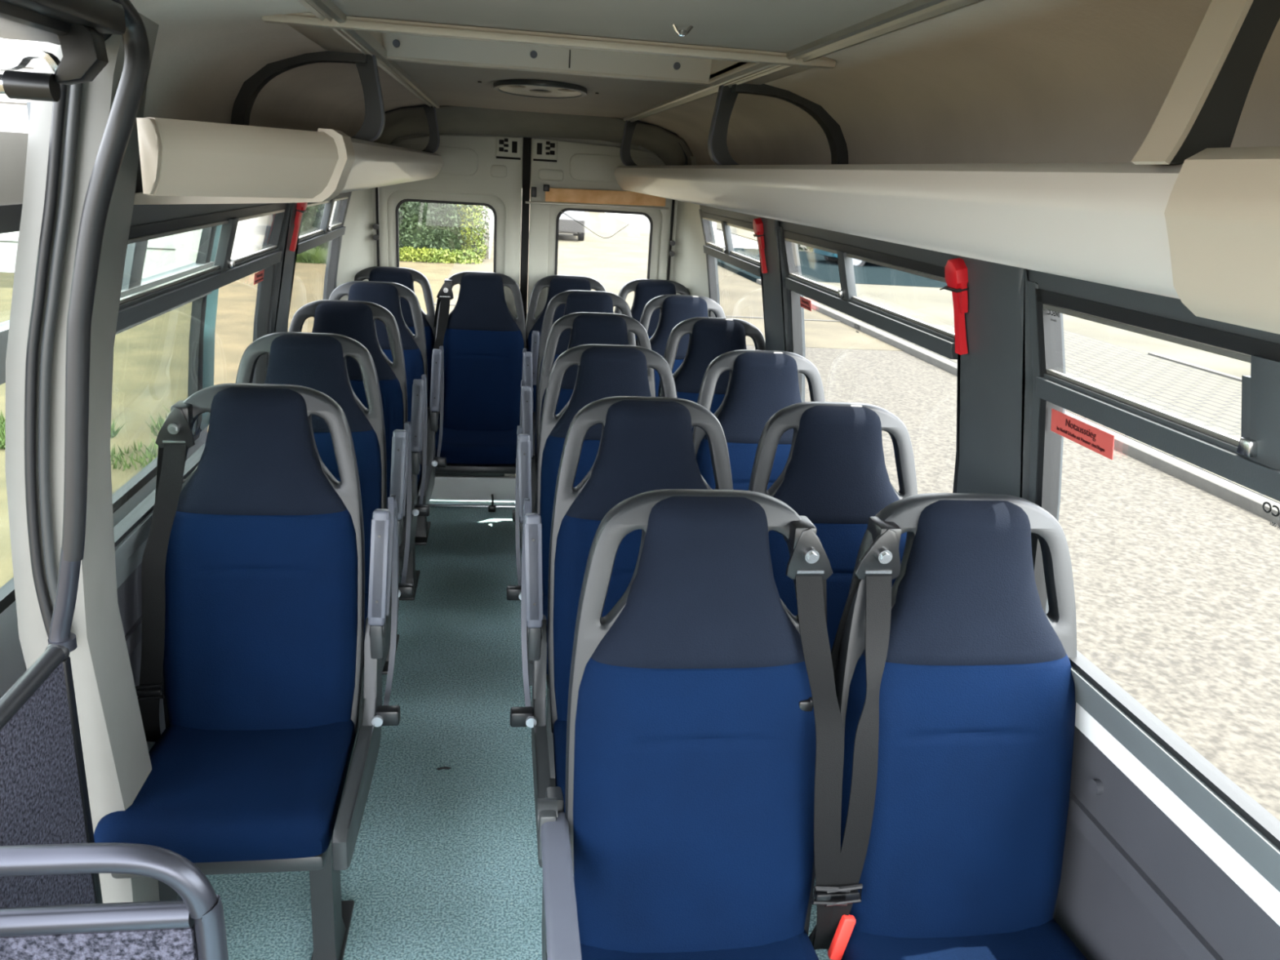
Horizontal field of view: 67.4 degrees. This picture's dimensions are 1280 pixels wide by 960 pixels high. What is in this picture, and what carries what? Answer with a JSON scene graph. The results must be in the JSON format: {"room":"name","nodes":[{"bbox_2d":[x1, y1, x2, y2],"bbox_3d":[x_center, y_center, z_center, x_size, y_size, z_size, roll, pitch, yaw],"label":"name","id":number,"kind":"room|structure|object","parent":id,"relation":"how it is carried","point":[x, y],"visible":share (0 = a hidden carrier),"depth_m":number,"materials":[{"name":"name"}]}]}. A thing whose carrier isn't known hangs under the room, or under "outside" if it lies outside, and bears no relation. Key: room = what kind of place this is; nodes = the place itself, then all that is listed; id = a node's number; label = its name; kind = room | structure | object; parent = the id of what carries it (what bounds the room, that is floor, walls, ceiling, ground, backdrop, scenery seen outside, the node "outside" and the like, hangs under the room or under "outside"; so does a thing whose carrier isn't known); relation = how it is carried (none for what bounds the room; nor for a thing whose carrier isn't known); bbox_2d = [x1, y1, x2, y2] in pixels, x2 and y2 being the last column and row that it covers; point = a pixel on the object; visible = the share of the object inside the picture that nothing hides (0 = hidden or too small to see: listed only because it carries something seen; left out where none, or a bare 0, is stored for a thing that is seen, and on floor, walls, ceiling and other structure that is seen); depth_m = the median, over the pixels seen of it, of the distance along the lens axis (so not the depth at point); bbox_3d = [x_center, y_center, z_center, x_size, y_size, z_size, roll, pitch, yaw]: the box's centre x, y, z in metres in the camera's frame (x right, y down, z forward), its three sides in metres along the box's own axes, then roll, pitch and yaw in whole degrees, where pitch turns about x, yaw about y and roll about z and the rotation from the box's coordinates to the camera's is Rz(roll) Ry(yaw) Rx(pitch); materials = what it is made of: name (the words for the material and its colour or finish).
{"room":"vehicle interior","nodes":[
{"label":"vehicle interior","id":0,"kind":"room"},
{"bbox_2d":[116,562,165,751],"bbox_3d":[-1.374,0.227,3.552,0.042,0.895,3.480,1,18,-8],"label":"wall","id":1,"kind":"structure","parent":0,"point":[129,593],"depth_m":2.22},
{"bbox_2d":[4,12,159,903],"bbox_3d":[-0.986,0.190,1.803,0.300,2.030,0.176,1,18,-8],"label":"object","id":2,"kind":"structure","parent":1,"relation":"attached to","point":[117,763],"depth_m":1.66,"materials":[{"name":"plastic"}]},
{"bbox_2d":[0,131,222,697],"bbox_3d":[-1.278,0.237,2.465,0.220,2.105,1.600,1,18,-8],"label":"window","id":3,"kind":"structure","parent":1,"relation":"in","point":[13,145],"depth_m":2.28,"materials":[{"name":"glass"}]},
{"bbox_2d":[115,538,147,589],"bbox_3d":[-1.323,-0.183,3.293,0.034,0.062,3.230,1,18,-8],"label":"trim","id":4,"kind":"structure","parent":1,"relation":"attached to","point":[135,560],"depth_m":2.16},
{"bbox_2d":[114,471,192,570],"bbox_3d":[-1.294,-0.216,3.207,0.066,0.067,3.080,1,18,-8],"label":"trim","id":5,"kind":"structure","parent":1,"relation":"attached to","point":[137,536],"depth_m":2.12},
{"bbox_2d":[113,155,351,547],"bbox_3d":[-1.245,-0.649,3.284,0.199,0.900,3.480,1,18,-8],"label":"window","id":6,"kind":"structure","parent":1,"relation":"in","point":[140,306],"depth_m":2.48,"materials":[{"name":"black metal"}]},
{"bbox_2d":[253,269,264,284],"bbox_3d":[-1.190,-0.634,3.000,0.007,0.035,0.120,1,18,-8],"label":"sticker","id":7,"kind":"object","parent":6,"relation":"attached to","point":[259,277],"visible":1,"depth_m":2.99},
{"bbox_2d":[288,202,307,251],"bbox_3d":[-1.151,-0.876,3.253,0.068,0.196,0.116,1,18,-8],"label":"hammer","id":8,"kind":"object","parent":6,"relation":"attached to","point":[300,209],"visible":0.72,"depth_m":3.22,"materials":[{"name":"red plastic"}]},
{"bbox_2d":[297,191,350,299],"bbox_3d":[-1.333,-0.834,3.955,0.144,0.665,1.090,1,18,-8],"label":"window","id":9,"kind":"structure","parent":6,"relation":"attached to","point":[326,233],"depth_m":4.13,"materials":[{"name":"black metal"}]},
{"bbox_2d":[336,186,380,300],"bbox_3d":[-1.433,-0.731,4.829,0.215,1.900,0.450,1,18,-8],"label":"trim","id":10,"kind":"structure","parent":1,"relation":"attached to","point":[358,251],"depth_m":4.72,"materials":[{"name":"grey paint"}]},
{"bbox_2d":[0,204,484,587],"bbox_3d":[-46.463,-15.233,46.824,81.200,0.050,170.000,1,18,-8],"label":"ground","id":11,"kind":"structure","parent":0,"point":[150,368],"depth_m":11.71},
{"bbox_2d":[0,408,127,448],"bbox_3d":[-5.216,-0.444,8.130,1.558,0.143,0.994,1,18,-8],"label":"grass patch","id":12,"kind":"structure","parent":11,"relation":"on","point":[2,424],"depth_m":8.22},
{"bbox_2d":[110,434,158,471],"bbox_3d":[-4.039,-0.227,7.737,0.618,0.110,0.706,8,18,14],"label":"grass patch","id":13,"kind":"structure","parent":11,"relation":"on","point":[150,455],"depth_m":7.68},
{"bbox_2d":[0,37,269,278],"bbox_3d":[-14.051,-8.878,20.585,10.500,7.600,9.800,1,18,-8],"label":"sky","id":14,"kind":"object","parent":11,"relation":"on","point":[163,254],"visible":0.11,"depth_m":18.00,"materials":[{"name":"concrete"}]},
{"bbox_2d":[145,404,169,436],"bbox_3d":[-4.167,-0.565,8.722,0.575,0.143,0.918,1,18,-8],"label":"grass patch","id":15,"kind":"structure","parent":11,"relation":"on","point":[158,425],"depth_m":8.54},
{"bbox_2d":[255,244,328,263],"bbox_3d":[-7.743,-5.378,22.848,2.903,0.330,1.463,3,18,-2],"label":"grass patch","id":16,"kind":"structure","parent":11,"relation":"on","point":[313,255],"depth_m":22.45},
{"bbox_2d":[299,201,491,264],"bbox_3d":[-6.708,-7.858,25.920,5.486,3.853,5.137,1,18,-8],"label":"hedge","id":17,"kind":"object","parent":11,"relation":"on","point":[431,232],"visible":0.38,"depth_m":24.84,"materials":[{"name":"green plant"}]},
{"bbox_2d":[204,499,831,959],"bbox_3d":[-0.248,1.140,2.418,1.960,0.060,6.520,1,18,-8],"label":"floor","id":18,"kind":"structure","parent":0,"point":[444,865],"depth_m":2.83,"materials":[{"name":"green plastic"}]},
{"bbox_2d":[0,644,102,907],"bbox_3d":[-0.971,0.862,1.420,0.038,0.985,0.804,1,18,-8],"label":"wall","id":19,"kind":"structure","parent":18,"relation":"on","point":[44,797],"depth_m":1.57,"materials":[{"name":"grey carpet"}]},
{"bbox_2d":[47,548,80,652],"bbox_3d":[-0.974,0.204,1.627,0.070,0.196,0.042,1,18,-8],"label":"pole","id":20,"kind":"object","parent":19,"relation":"on","point":[68,573],"visible":0.88,"depth_m":1.62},
{"bbox_2d":[0,842,228,959],"bbox_3d":[-0.741,0.907,1.306,0.384,0.976,0.035,1,18,-8],"label":"handrail","id":21,"kind":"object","parent":18,"relation":"on","point":[192,927],"depth_m":1.19,"materials":[{"name":"metal"}]},
{"bbox_2d":[93,382,400,959],"bbox_3d":[-0.853,0.480,2.149,0.589,1.282,0.718,1,18,-8],"label":"passenger seat","id":22,"kind":"object","parent":18,"relation":"on","point":[254,642],"visible":0.98,"depth_m":2.18,"materials":[{"name":"fabric"}]},
{"bbox_2d":[93,719,356,862],"bbox_3d":[-0.870,0.649,2.095,0.442,0.114,0.475,1,18,-8],"label":"cushion","id":23,"kind":"object","parent":22,"relation":"on","point":[215,790],"depth_m":1.98,"materials":[{"name":"blue fabric"}]},
{"bbox_2d":[235,331,413,790],"bbox_3d":[-0.954,0.258,2.825,0.564,1.287,0.729,1,18,-8],"label":"passenger seat","id":24,"kind":"object","parent":18,"relation":"on","point":[315,361],"visible":0.37,"depth_m":2.89,"materials":[{"name":"plastic"}]},
{"bbox_2d":[362,593,368,669],"bbox_3d":[-0.996,0.426,2.771,0.442,0.114,0.475,1,18,-8],"label":"cushion","id":25,"kind":"object","parent":24,"relation":"on","point":[366,594],"depth_m":2.81,"materials":[{"name":"plastic"}]},
{"bbox_2d":[288,299,429,674],"bbox_3d":[-1.057,0.030,3.521,0.564,1.287,0.729,1,18,-8],"label":"passenger seat","id":26,"kind":"object","parent":18,"relation":"on","point":[355,320],"visible":0.3,"depth_m":3.59,"materials":[{"name":"plastic"}]},
{"bbox_2d":[328,280,446,599],"bbox_3d":[-1.115,-0.166,4.128,0.564,1.287,0.729,1,18,-8],"label":"passenger seat","id":27,"kind":"object","parent":18,"relation":"on","point":[387,295],"visible":0.3,"depth_m":4.20,"materials":[{"name":"plastic"}]},
{"bbox_2d":[405,463,422,506],"bbox_3d":[-1.157,0.002,4.075,0.442,0.114,0.475,1,18,-8],"label":"armrest","id":28,"kind":"object","parent":27,"relation":"on","point":[419,476],"depth_m":4.08,"materials":[{"name":"grey plastic"}]},
{"bbox_2d":[354,266,435,545],"bbox_3d":[-1.242,-0.359,4.710,0.462,1.287,0.637,1,18,-8],"label":"passenger seat","id":29,"kind":"object","parent":18,"relation":"on","point":[406,277],"visible":0.27,"depth_m":4.79,"materials":[{"name":"plastic"}]},
{"bbox_2d":[426,271,539,473],"bbox_3d":[-0.763,-0.540,4.710,0.589,0.885,0.716,1,18,-8],"label":"passenger seat","id":30,"kind":"object","parent":18,"relation":"on","point":[483,344],"visible":0.73,"depth_m":4.80,"materials":[{"name":"fabric"}]},
{"bbox_2d":[435,427,517,465],"bbox_3d":[-0.791,-0.178,4.715,0.442,0.114,0.475,1,18,-8],"label":"cushion","id":31,"kind":"object","parent":30,"relation":"on","point":[460,446],"depth_m":4.52,"materials":[{"name":"blue fabric"}]},
{"bbox_2d":[488,493,495,511],"bbox_3d":[-0.807,0.125,5.234,0.040,0.101,0.028,1,18,-8],"label":"door stop","id":32,"kind":"object","parent":18,"relation":"on","point":[491,508],"depth_m":5.23,"materials":[{"name":"black plastic"}]},
{"bbox_2d":[525,275,605,475],"bbox_3d":[-0.357,-0.345,4.840,0.462,1.287,0.637,1,18,-8],"label":"passenger seat","id":33,"kind":"object","parent":18,"relation":"on","point":[557,284],"visible":0.25,"depth_m":4.89,"materials":[{"name":"plastic"}]},
{"bbox_2d":[521,289,635,504],"bbox_3d":[-0.275,-0.157,4.264,0.564,1.287,0.729,1,18,-8],"label":"passenger seat","id":34,"kind":"object","parent":18,"relation":"on","point":[574,300],"visible":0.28,"depth_m":4.31,"materials":[{"name":"fabric"}]},
{"bbox_2d":[512,311,655,521],"bbox_3d":[-0.201,0.059,3.599,0.564,1.287,0.729,1,18,-8],"label":"passenger seat","id":35,"kind":"object","parent":18,"relation":"on","point":[586,327],"visible":0.24,"depth_m":3.64,"materials":[{"name":"plastic"}]},
{"bbox_2d":[506,343,677,786],"bbox_3d":[-0.131,0.277,2.929,0.564,1.287,0.729,1,18,-8],"label":"passenger seat","id":36,"kind":"object","parent":18,"relation":"on","point":[604,371],"visible":0.34,"depth_m":2.97,"materials":[{"name":"plastic"}]},
{"bbox_2d":[542,595,548,675],"bbox_3d":[-0.080,0.447,2.890,0.442,0.114,0.475,1,18,-8],"label":"cushion","id":37,"kind":"object","parent":36,"relation":"on","point":[544,597],"depth_m":2.89,"materials":[{"name":"plastic"}]},
{"bbox_2d":[510,395,733,867],"bbox_3d":[-0.027,0.499,2.249,0.564,1.287,0.729,1,18,-8],"label":"passenger seat","id":38,"kind":"object","parent":18,"relation":"on","point":[646,444],"visible":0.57,"depth_m":2.29,"materials":[{"name":"fabric"}]},
{"bbox_2d":[552,719,567,812],"bbox_3d":[0.023,0.669,2.210,0.442,0.114,0.475,1,18,-8],"label":"cushion","id":39,"kind":"object","parent":38,"relation":"on","point":[559,726],"depth_m":2.21,"materials":[{"name":"blue fabric"}]},
{"bbox_2d":[613,279,690,339],"bbox_3d":[0.083,-0.338,4.905,0.462,1.287,0.637,1,18,-8],"label":"passenger seat","id":40,"kind":"object","parent":18,"relation":"on","point":[645,290],"visible":0.24,"depth_m":4.94,"materials":[{"name":"fabric"}]},
{"bbox_2d":[635,294,725,396],"bbox_3d":[0.206,-0.144,4.320,0.462,1.287,0.637,1,18,-8],"label":"passenger seat","id":41,"kind":"object","parent":18,"relation":"on","point":[674,308],"visible":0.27,"depth_m":4.36,"materials":[{"name":"fabric"}]},
{"bbox_2d":[536,488,855,959],"bbox_3d":[0.120,0.727,1.563,0.568,1.287,0.662,1,18,-8],"label":"passenger seat","id":42,"kind":"object","parent":18,"relation":"on","point":[704,751],"visible":1,"depth_m":1.64,"materials":[{"name":"fabric"}]},
{"bbox_2d":[580,929,818,959],"bbox_3d":[0.118,0.889,1.538,0.442,0.114,0.475,1,18,-8],"label":"cushion","id":43,"kind":"object","parent":42,"relation":"on","point":[595,944],"depth_m":1.66,"materials":[{"name":"blue fabric"}]},
{"bbox_2d":[657,316,764,431],"bbox_3d":[0.306,0.072,3.659,0.462,1.287,0.637,1,18,-8],"label":"passenger seat","id":44,"kind":"object","parent":18,"relation":"on","point":[709,338],"visible":0.24,"depth_m":3.70,"materials":[{"name":"fabric"}]},
{"bbox_2d":[692,349,825,490],"bbox_3d":[0.400,0.290,2.993,0.462,1.287,0.637,1,18,-8],"label":"passenger seat","id":45,"kind":"object","parent":18,"relation":"on","point":[762,383],"visible":0.33,"depth_m":3.04,"materials":[{"name":"fabric"}]},
{"bbox_2d":[748,401,917,651],"bbox_3d":[0.497,0.512,2.312,0.462,1.287,0.637,1,18,-8],"label":"passenger seat","id":46,"kind":"object","parent":18,"relation":"on","point":[834,475],"visible":0.37,"depth_m":2.36,"materials":[{"name":"fabric"}]},
{"bbox_2d":[808,493,1087,959],"bbox_3d":[0.573,0.732,1.637,0.504,1.287,0.637,1,18,-8],"label":"passenger seat","id":47,"kind":"object","parent":18,"relation":"on","point":[955,686],"visible":0.94,"depth_m":1.70,"materials":[{"name":"fabric"}]},
{"bbox_2d":[840,918,1087,959],"bbox_3d":[0.596,0.897,1.608,0.442,0.114,0.475,1,18,-8],"label":"cushion","id":48,"kind":"object","parent":47,"relation":"on","point":[870,939],"depth_m":1.72,"materials":[{"name":"blue fabric"}]},
{"bbox_2d":[328,133,716,238],"bbox_3d":[-0.618,-0.869,5.159,2.000,2.180,0.060,1,18,-8],"label":"wall","id":49,"kind":"structure","parent":0,"point":[415,135],"depth_m":4.90,"materials":[{"name":"grey paint"}]},
{"bbox_2d":[375,186,379,266],"bbox_3d":[-1.358,-0.774,5.011,0.010,1.780,0.024,1,18,-8],"label":"trim","id":50,"kind":"structure","parent":49,"relation":"attached to","point":[376,188],"depth_m":4.84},
{"bbox_2d":[378,134,523,476],"bbox_3d":[-0.998,-0.815,5.071,0.710,1.925,0.071,1,18,-8],"label":"door","id":51,"kind":"structure","parent":49,"relation":"in","point":[476,170],"depth_m":4.86,"materials":[{"name":"grey paint"}]},
{"bbox_2d":[435,431,504,476],"bbox_3d":[-1.044,-0.166,5.228,0.610,0.290,0.030,1,18,-8],"label":"trim board","id":52,"kind":"object","parent":51,"relation":"attached to","point":[436,473],"visible":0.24,"depth_m":5.27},
{"bbox_2d":[428,500,515,508],"bbox_3d":[-0.663,0.140,5.355,1.490,0.016,0.080,1,18,-8],"label":"trim","id":53,"kind":"structure","parent":49,"relation":"attached to","point":[433,504],"depth_m":5.30,"materials":[{"name":"metal"}]},
{"bbox_2d":[430,475,515,501],"bbox_3d":[-0.660,0.049,5.347,1.450,0.135,0.040,1,18,-8],"label":"kick plate","id":54,"kind":"object","parent":53,"relation":"on","point":[446,487],"depth_m":5.29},
{"bbox_2d":[520,137,531,321],"bbox_3d":[-0.626,-0.811,5.132,0.039,1.925,0.035,1,18,-8],"label":"door frame","id":55,"kind":"structure","parent":49,"relation":"attached to","point":[526,141],"depth_m":4.95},
{"bbox_2d":[373,105,693,165],"bbox_3d":[-0.535,-1.666,4.688,1.573,0.271,0.400,1,18,-8],"label":"wall","id":56,"kind":"structure","parent":49,"relation":"attached to","point":[400,122],"depth_m":4.63,"materials":[{"name":"plastic"}]},
{"bbox_2d":[296,0,439,108],"bbox_3d":[-0.532,-0.775,1.519,0.048,0.024,6.080,1,18,-8],"label":"trim","id":57,"kind":"structure","parent":56,"relation":"attached to","point":[322,9],"depth_m":2.17,"materials":[{"name":"metal"}]},
{"bbox_2d":[384,104,428,113],"bbox_3d":[-1.136,-1.621,4.468,0.330,0.251,0.035,1,18,-8],"label":"trim","id":58,"kind":"structure","parent":56,"relation":"attached to","point":[415,106],"depth_m":4.43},
{"bbox_2d":[635,120,688,164],"bbox_3d":[0.101,-1.601,4.650,0.330,0.251,0.035,1,18,-8],"label":"trim","id":59,"kind":"structure","parent":56,"relation":"attached to","point":[637,121],"depth_m":4.62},
{"bbox_2d":[623,0,985,122],"bbox_3d":[0.352,-0.760,1.649,0.048,0.024,6.080,1,18,-8],"label":"trim","id":60,"kind":"structure","parent":56,"relation":"attached to","point":[916,11],"depth_m":1.60,"materials":[{"name":"metal"}]},
{"bbox_2d":[527,137,671,318],"bbox_3d":[-0.242,-0.803,5.183,0.733,1.925,0.071,1,18,-8],"label":"door","id":61,"kind":"structure","parent":49,"relation":"in","point":[558,164],"depth_m":4.93,"materials":[{"name":"grey paint"}]},
{"bbox_2d":[525,184,669,209],"bbox_3d":[-0.214,-1.448,4.925,0.740,0.098,0.034,1,18,-8],"label":"batten","id":62,"kind":"object","parent":61,"relation":"attached to","point":[559,196],"visible":0.94,"depth_m":4.92,"materials":[{"name":"brown wood"}]},
{"bbox_2d":[666,200,675,279],"bbox_3d":[0.130,-0.749,5.230,0.010,1.780,0.024,1,18,-8],"label":"trim","id":63,"kind":"structure","parent":49,"relation":"attached to","point":[673,201],"depth_m":5.05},
{"bbox_2d":[330,0,914,119],"bbox_3d":[-0.121,-0.841,1.778,0.940,0.010,6.500,1,18,-8],"label":"ceiling","id":64,"kind":"structure","parent":0,"point":[768,25],"depth_m":1.71,"materials":[{"name":"plastic"}]},
{"bbox_2d":[493,79,587,98],"bbox_3d":[-0.320,-1.256,3.090,0.300,0.016,0.540,1,18,-8],"label":"ceiling vent","id":65,"kind":"object","parent":64,"relation":"in","point":[535,88],"visible":1,"depth_m":3.02,"materials":[{"name":"white plastic"}]},
{"bbox_2d":[262,12,835,86],"bbox_3d":[-0.194,-1.011,2.155,1.100,0.142,0.705,1,18,-8],"label":"ceiling panel","id":66,"kind":"object","parent":64,"relation":"attached to","point":[404,41],"visible":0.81,"depth_m":2.38,"materials":[{"name":"white plastic"}]},
{"bbox_2d":[672,24,693,36],"bbox_3d":[0.073,-0.776,1.657,0.037,0.020,0.012,1,18,-8],"label":"ceiling hook","id":67,"kind":"object","parent":64,"relation":"attached to","point":[681,33],"visible":1,"depth_m":1.66,"materials":[{"name":"metal"}]},
{"bbox_2d":[129,0,1279,164],"bbox_3d":[-0.129,-0.715,1.818,1.650,0.265,6.500,1,18,-8],"label":"lining","id":68,"kind":"object","parent":64,"relation":"attached to","point":[987,81],"visible":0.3,"depth_m":1.75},
{"bbox_2d":[50,33,111,44],"bbox_3d":[-0.635,-0.219,0.051,0.096,0.040,3.000,1,18,-8],"label":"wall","id":69,"kind":"structure","parent":68,"relation":"attached to","point":[106,36],"depth_m":1.46,"materials":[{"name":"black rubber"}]},
{"bbox_2d":[0,0,125,102],"bbox_3d":[-0.775,-0.466,0.932,0.247,0.140,0.850,1,18,-8],"label":"mechanism","id":70,"kind":"object","parent":69,"relation":"attached to","point":[79,26],"visible":1,"depth_m":1.23,"materials":[{"name":"black plastic"}]},
{"bbox_2d":[61,0,150,561],"bbox_3d":[-0.751,-0.091,0.881,0.207,0.887,1.319,1,18,-8],"label":"trim","id":71,"kind":"structure","parent":69,"relation":"attached to","point":[135,73],"depth_m":1.46,"materials":[{"name":"plastic"}]},
{"bbox_2d":[133,54,443,204],"bbox_3d":[-0.924,-1.107,3.083,0.393,0.348,3.384,1,18,-8],"label":"luggage rack","id":72,"kind":"object","parent":68,"relation":"attached to","point":[183,162],"visible":0.99,"depth_m":1.71,"materials":[{"name":"grey plastic"}]},
{"bbox_2d":[340,137,443,193],"bbox_3d":[-0.955,-1.065,3.264,0.385,0.138,3.060,1,18,-8],"label":"tray","id":73,"kind":"object","parent":72,"relation":"on","point":[372,164],"depth_m":2.50,"materials":[{"name":"grey plastic"}]},
{"bbox_2d":[231,50,366,125],"bbox_3d":[-0.837,-0.932,2.358,0.330,0.251,0.050,1,18,-8],"label":"trim","id":74,"kind":"structure","parent":68,"relation":"attached to","point":[244,101],"depth_m":2.32,"materials":[{"name":"plastic"}]},
{"bbox_2d":[731,83,848,164],"bbox_3d":[0.400,-0.912,2.540,0.330,0.251,0.050,1,18,-8],"label":"trim","id":75,"kind":"structure","parent":68,"relation":"attached to","point":[831,128],"depth_m":2.51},
{"bbox_2d":[614,0,1279,334],"bbox_3d":[0.382,-0.853,2.535,0.395,0.357,4.800,1,18,-8],"label":"luggage rack","id":76,"kind":"object","parent":68,"relation":"attached to","point":[1193,218],"visible":0.98,"depth_m":0.89,"materials":[{"name":"grey plastic"}]},
{"bbox_2d":[614,162,1182,298],"bbox_3d":[0.345,-0.842,2.820,0.385,0.138,4.260,1,18,-8],"label":"tray","id":77,"kind":"object","parent":76,"relation":"on","point":[1119,224],"depth_m":1.11,"materials":[{"name":"grey plastic"}]},
{"bbox_2d":[434,187,902,351],"bbox_3d":[-7.908,-21.431,73.880,7.550,0.004,125.500,1,18,-8],"label":"road","id":78,"kind":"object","parent":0,"point":[616,260],"visible":0.14,"depth_m":24.27,"materials":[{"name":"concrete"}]},
{"bbox_2d":[488,208,493,258],"bbox_3d":[-4.824,-9.001,31.406,0.040,2.400,12.040,1,18,-8],"label":"mesh fence","id":79,"kind":"object","parent":78,"relation":"on","point":[491,215],"visible":0.34,"depth_m":27.30,"materials":[{"name":"metal"}]},
{"bbox_2d":[558,210,585,240],"bbox_3d":[-3.078,-9.899,36.136,1.790,1.460,4.300,1,18,-8],"label":"parked car","id":80,"kind":"object","parent":78,"relation":"on","point":[567,224],"visible":0.36,"depth_m":34.27,"materials":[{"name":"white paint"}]},
{"bbox_2d":[434,303,841,321],"bbox_3d":[0.062,-3.063,17.627,7.550,0.020,0.080,1,18,-8],"label":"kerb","id":81,"kind":"object","parent":78,"relation":"on","point":[434,304],"visible":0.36,"depth_m":17.92,"materials":[{"name":"concrete"}]},
{"bbox_2d":[717,247,947,288],"bbox_3d":[28.739,-6.286,33.332,53.650,0.120,11.000,1,18,-8],"label":"road","id":82,"kind":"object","parent":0,"point":[814,267],"visible":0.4,"depth_m":27.35,"materials":[{"name":"asphalt"}]},
{"bbox_2d":[813,244,884,266],"bbox_3d":[7.897,-7.581,31.018,4.300,1.460,1.790,-1,18,-14],"label":"parked car","id":83,"kind":"object","parent":82,"relation":"on","point":[829,256],"visible":0.15,"depth_m":30.35,"materials":[{"name":"teal paint"}]},
{"bbox_2d":[803,281,954,325],"bbox_3d":[5.605,-3.915,21.276,4.050,0.100,7.000,1,18,-8],"label":"plaza","id":84,"kind":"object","parent":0,"point":[930,307],"visible":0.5,"depth_m":21.45,"materials":[{"name":"concrete"}]},
{"bbox_2d":[715,222,1250,377],"bbox_3d":[37.331,-13.961,59.110,69.400,0.050,170.000,1,18,-8],"label":"ground","id":85,"kind":"structure","parent":0,"point":[1144,344],"depth_m":17.14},
{"bbox_2d":[1147,352,1241,381],"bbox_3d":[11.438,4.800,-5.038,0.120,0.125,44.500,1,18,-8],"label":"kerb","id":86,"kind":"object","parent":85,"relation":"on","point":[1171,359],"visible":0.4,"depth_m":14.82,"materials":[{"name":"concrete"}]},
{"bbox_2d":[746,345,1279,821],"bbox_3d":[-3.753,-14.539,53.102,5.150,0.050,170.000,1,18,-8],"label":"gravel ground","id":87,"kind":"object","parent":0,"point":[1176,583],"depth_m":6.67,"materials":[{"name":"gravel"}]},
{"bbox_2d":[755,279,1279,524],"bbox_3d":[6.637,3.306,-1.164,0.200,0.150,54.000,1,18,-8],"label":"kerb","id":88,"kind":"object","parent":87,"relation":"on","point":[1247,500],"visible":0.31,"depth_m":9.48,"materials":[{"name":"concrete"}]},
{"bbox_2d":[862,321,1279,503],"bbox_3d":[9.208,4.394,-4.160,4.050,0.100,47.000,1,18,-8],"label":"pavement","id":89,"kind":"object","parent":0,"point":[1213,401],"visible":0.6,"depth_m":13.42,"materials":[{"name":"brick"}]},
{"bbox_2d":[1053,726,1279,959],"bbox_3d":[0.735,0.723,2.410,0.042,0.895,6.500,1,18,-8],"label":"wall","id":90,"kind":"structure","parent":0,"point":[1133,886],"depth_m":1.62,"materials":[{"name":"plastic"}]},
{"bbox_2d":[666,156,709,315],"bbox_3d":[0.253,-0.704,5.076,0.215,1.900,0.450,1,18,-8],"label":"trim","id":91,"kind":"structure","parent":90,"relation":"attached to","point":[688,265],"depth_m":4.95,"materials":[{"name":"grey paint"}]},
{"bbox_2d":[698,204,1279,848],"bbox_3d":[0.717,-0.156,2.121,0.199,0.900,6.500,1,18,-8],"label":"window","id":92,"kind":"structure","parent":90,"relation":"in","point":[1251,461],"depth_m":1.73,"materials":[{"name":"black metal"}]},
{"bbox_2d":[700,211,760,317],"bbox_3d":[0.411,-0.808,4.221,0.144,0.665,1.110,1,18,-8],"label":"window","id":93,"kind":"structure","parent":92,"relation":"attached to","point":[726,254],"depth_m":4.20,"materials":[{"name":"grey metal"}]},
{"bbox_2d":[752,217,767,273],"bbox_3d":[0.436,-0.862,3.525,0.068,0.196,0.116,1,18,-8],"label":"hammer","id":94,"kind":"object","parent":92,"relation":"attached to","point":[757,224],"visible":0.99,"depth_m":3.48,"materials":[{"name":"red plastic"}]},
{"bbox_2d":[782,230,958,493],"bbox_3d":[0.619,-0.329,2.756,0.144,0.665,1.340,1,18,-8],"label":"window","id":95,"kind":"structure","parent":92,"relation":"attached to","point":[940,341],"depth_m":2.63,"materials":[{"name":"grey metal"}]},
{"bbox_2d":[800,296,811,311],"bbox_3d":[0.552,-0.587,3.198,0.007,0.035,0.120,1,18,-8],"label":"sticker","id":96,"kind":"object","parent":95,"relation":"attached to","point":[805,303],"visible":1,"depth_m":3.19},
{"bbox_2d":[939,257,968,355],"bbox_3d":[0.651,-0.365,2.003,0.068,0.196,0.116,1,18,-8],"label":"hammer","id":97,"kind":"object","parent":92,"relation":"attached to","point":[956,276],"visible":1,"depth_m":1.96,"materials":[{"name":"red plastic"}]},
{"bbox_2d":[1050,408,1114,460],"bbox_3d":[0.769,-0.082,1.674,0.008,0.042,0.190,1,18,-8],"label":"sticker","id":98,"kind":"object","parent":92,"relation":"attached to","point":[1100,442],"visible":1,"depth_m":1.67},
{"bbox_2d":[1262,502,1279,528],"bbox_3d":[0.830,0.049,1.248,0.005,0.028,0.056,1,18,-8],"label":"print","id":99,"kind":"object","parent":92,"relation":"attached to","point":[1264,503],"visible":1,"depth_m":1.26},
{"bbox_2d":[1270,520,1279,528],"bbox_3d":[0.831,0.060,1.251,0.002,0.006,0.026,1,18,-8],"label":"print","id":100,"kind":"object","parent":99,"relation":"attached to","point":[1270,521],"depth_m":1.26},
{"bbox_2d":[1071,666,1279,892],"bbox_3d":[0.772,0.279,2.058,0.066,0.067,6.100,1,18,-8],"label":"trim","id":101,"kind":"structure","parent":90,"relation":"attached to","point":[1241,835],"depth_m":1.47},
{"bbox_2d":[1075,702,1279,925],"bbox_3d":[0.774,0.313,2.149,0.034,0.062,6.250,1,18,-8],"label":"trim","id":102,"kind":"structure","parent":90,"relation":"attached to","point":[1254,884],"depth_m":1.50,"materials":[{"name":"plastic"}]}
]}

